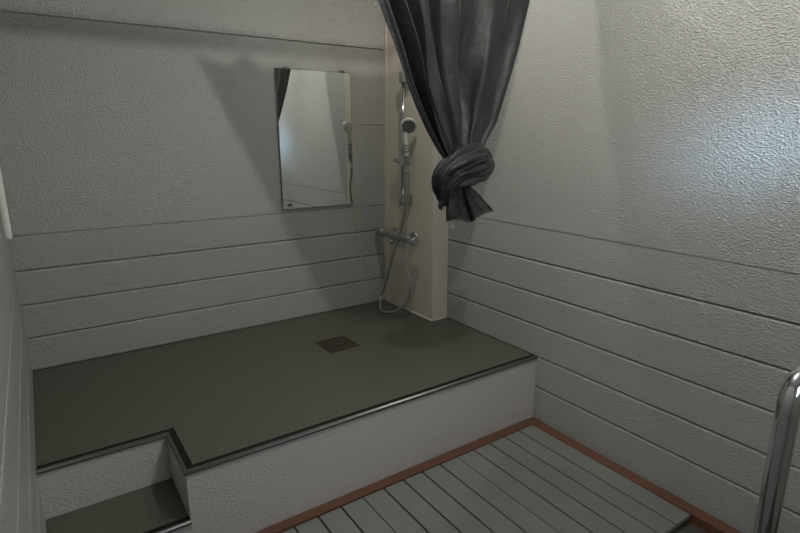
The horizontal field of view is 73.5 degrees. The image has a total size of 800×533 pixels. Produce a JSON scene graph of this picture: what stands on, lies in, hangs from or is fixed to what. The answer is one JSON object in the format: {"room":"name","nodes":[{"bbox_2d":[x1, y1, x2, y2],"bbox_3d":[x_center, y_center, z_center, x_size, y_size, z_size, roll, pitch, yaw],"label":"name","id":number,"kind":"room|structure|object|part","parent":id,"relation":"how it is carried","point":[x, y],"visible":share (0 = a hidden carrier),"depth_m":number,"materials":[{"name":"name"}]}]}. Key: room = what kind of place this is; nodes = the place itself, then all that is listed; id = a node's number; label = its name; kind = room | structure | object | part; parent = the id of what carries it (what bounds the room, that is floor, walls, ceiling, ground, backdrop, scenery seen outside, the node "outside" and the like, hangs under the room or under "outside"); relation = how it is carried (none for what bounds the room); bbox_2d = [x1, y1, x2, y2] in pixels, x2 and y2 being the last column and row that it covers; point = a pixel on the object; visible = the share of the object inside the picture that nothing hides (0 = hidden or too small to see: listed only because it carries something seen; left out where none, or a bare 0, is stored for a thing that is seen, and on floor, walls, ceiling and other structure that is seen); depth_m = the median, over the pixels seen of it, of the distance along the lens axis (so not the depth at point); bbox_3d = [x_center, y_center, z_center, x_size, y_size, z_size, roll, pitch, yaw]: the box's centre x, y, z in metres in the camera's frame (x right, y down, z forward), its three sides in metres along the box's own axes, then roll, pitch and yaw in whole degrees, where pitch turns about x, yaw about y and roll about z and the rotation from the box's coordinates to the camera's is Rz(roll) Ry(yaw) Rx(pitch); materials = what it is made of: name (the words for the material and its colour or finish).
{"room":"shower room","nodes":[
{"label":"shower room","id":0,"kind":"room"},
{"bbox_2d":[0,222,46,532],"bbox_3d":[-0.662,0.002,0.732,0.082,2.345,3.500,-9,16,-33],"label":"wall","id":1,"kind":"structure","parent":0,"point":[21,506],"depth_m":1.37,"materials":[{"name":"paint"}]},
{"bbox_2d":[0,169,12,239],"bbox_3d":[-1.130,-0.290,1.478,0.040,0.444,0.034,-9,16,-33],"label":"handle","id":2,"kind":"object","parent":1,"relation":"attached to","point":[4,215],"visible":1,"depth_m":1.51,"materials":[{"name":"white plastic"}]},
{"bbox_3d":[-0.177,-1.131,1.569,1.945,0.032,0.032,-9,16,-33],"label":"curtain rod","id":3,"kind":"object","parent":1,"relation":"attached to","visible":0},
{"bbox_2d":[378,0,529,227],"bbox_3d":[0.188,-0.676,1.917,0.827,1.096,0.185,-8,16,-29],"label":"shower curtain","id":4,"kind":"object","parent":3,"relation":"hanging from","point":[457,58],"visible":1,"depth_m":1.97,"materials":[{"name":"black fabric"}]},
{"bbox_2d":[0,0,384,370],"bbox_3d":[-0.832,-0.484,2.719,1.945,2.345,0.087,-9,16,-33],"label":"wall","id":5,"kind":"structure","parent":0,"point":[140,164],"depth_m":2.51,"materials":[{"name":"paint"}]},
{"bbox_2d":[274,66,352,209],"bbox_3d":[-0.448,-0.682,2.884,0.430,0.723,0.016,-9,16,-33],"label":"wall mirror","id":6,"kind":"object","parent":5,"relation":"attached to","point":[314,122],"visible":1,"depth_m":2.87,"materials":[{"name":"grey mirror"}]},
{"bbox_2d":[357,123,383,281],"bbox_3d":[-0.169,-0.366,3.164,0.184,0.926,0.009,-9,16,-33],"label":"sealant lines","id":7,"kind":"object","parent":5,"relation":"attached to","point":[358,123],"visible":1,"depth_m":3.13,"materials":[{"name":"beige"}]},
{"bbox_2d":[383,16,448,320],"bbox_3d":[0.083,-0.720,2.955,0.112,2.003,0.487,-9,16,-33],"label":"wall pillar","id":8,"kind":"structure","parent":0,"point":[427,260],"depth_m":2.98,"materials":[{"name":"white paint"}]},
{"bbox_2d":[376,227,418,244],"bbox_3d":[-0.010,-0.168,3.060,0.087,0.082,0.382,-9,16,-33],"label":"shower mixer","id":9,"kind":"object","parent":8,"relation":"attached to","point":[413,239],"visible":1,"depth_m":3.02,"materials":[{"name":"grey metal"}]},
{"bbox_3d":[-0.112,-0.206,3.180,0.047,0.047,0.058,-9,16,-33],"label":"temperature knob","id":10,"kind":"part","parent":9,"relation":"part of","materials":[{"name":"grey metal"}]},
{"bbox_3d":[0.069,-0.142,2.916,0.053,0.045,0.054,-9,16,-33],"label":"flow knob","id":11,"kind":"part","parent":9,"relation":"part of","materials":[{"name":"silver metal"}]},
{"bbox_2d":[393,71,411,204],"bbox_3d":[0.022,-0.683,2.894,0.079,0.700,0.151,-9,16,-33],"label":"shower rail","id":12,"kind":"object","parent":8,"relation":"attached to","point":[404,161],"visible":0.86,"depth_m":2.88,"materials":[{"name":"silver metal"}]},
{"bbox_3d":[-0.008,-0.583,2.948,0.032,0.032,0.068,-9,16,-33],"label":"knob","id":13,"kind":"part","parent":12,"relation":"part of","materials":[{"name":"silver metal"}]},
{"bbox_2d":[379,118,416,313],"bbox_3d":[-0.046,-0.262,2.992,0.110,1.092,0.301,-13,19,-42],"label":"shower","id":14,"kind":"object","parent":12,"relation":"attached to","point":[408,125],"visible":0.99,"depth_m":2.94,"materials":[{"name":"white plastic"}]},
{"bbox_3d":[0.037,-0.634,2.842,0.036,0.220,0.037,-9,16,-33],"label":"handle","id":15,"kind":"part","parent":14,"relation":"part of","materials":[{"name":"white plastic"}]},
{"bbox_2d":[447,0,799,532],"bbox_3d":[1.010,-0.272,1.838,0.082,2.345,3.500,-9,16,-33],"label":"wall","id":16,"kind":"structure","parent":0,"point":[640,240],"depth_m":1.95,"materials":[{"name":"paint"}]},
{"bbox_2d":[255,417,741,532],"bbox_3d":[0.355,1.048,1.298,1.939,0.038,1.856,-9,16,-33],"label":"trim","id":17,"kind":"structure","parent":16,"relation":"attached to","point":[699,518],"depth_m":2.07,"materials":[{"name":"brown wood"}]},
{"bbox_2d":[671,521,706,532],"bbox_3d":[0.176,1.033,1.570,2.105,0.060,3.660,-9,16,-33],"label":"floor","id":18,"kind":"structure","parent":0,"point":[686,527],"depth_m":1.88,"materials":[{"name":"grey wood"}]},
{"bbox_2d":[46,478,191,532],"bbox_3d":[-0.885,0.881,1.704,0.378,0.175,0.272,-9,16,-33],"label":"step","id":19,"kind":"structure","parent":18,"relation":"on","point":[158,507],"depth_m":1.71,"materials":[{"name":"grey plastic"}]},
{"bbox_2d":[33,300,536,532],"bbox_3d":[-0.486,0.605,2.465,1.945,0.349,1.150,-9,16,-33],"label":"platform","id":20,"kind":"object","parent":18,"relation":"on","point":[254,429],"visible":0.96,"depth_m":2.09,"materials":[{"name":"grey plastic"}]},
{"bbox_2d":[315,335,359,352],"bbox_3d":[-0.310,0.383,2.648,0.170,0.003,0.170,-9,16,-33],"label":"floor drain","id":21,"kind":"object","parent":20,"relation":"on","point":[339,343],"visible":1,"depth_m":2.64,"materials":[{"name":"grey metal"}]},
{"bbox_2d":[282,498,394,532],"bbox_3d":[-0.119,0.981,1.580,0.454,0.036,0.739,-9,16,-33],"label":"mat","id":22,"kind":"object","parent":18,"relation":"on","point":[358,516],"visible":1,"depth_m":1.87,"materials":[{"name":"grey wood"}]},
{"bbox_2d":[364,457,557,532],"bbox_3d":[0.259,0.919,1.830,0.454,0.036,0.739,-9,16,-33],"label":"mat","id":23,"kind":"object","parent":18,"relation":"on","point":[450,497],"visible":0.94,"depth_m":1.95,"materials":[{"name":"grey wood"}]},
{"bbox_2d":[458,425,689,532],"bbox_3d":[0.637,0.857,2.080,0.454,0.036,0.739,-9,16,-33],"label":"mat","id":24,"kind":"object","parent":18,"relation":"on","point":[570,491],"visible":0.95,"depth_m":2.05,"materials":[{"name":"grey wood"}]},
{"bbox_2d":[753,364,799,532],"bbox_3d":[0.968,0.574,1.179,0.941,1.015,0.084,-9,16,-33],"label":"handrail","id":25,"kind":"object","parent":18,"relation":"on","point":[786,418],"visible":1,"depth_m":0.85,"materials":[{"name":"silver metal"}]}
]}

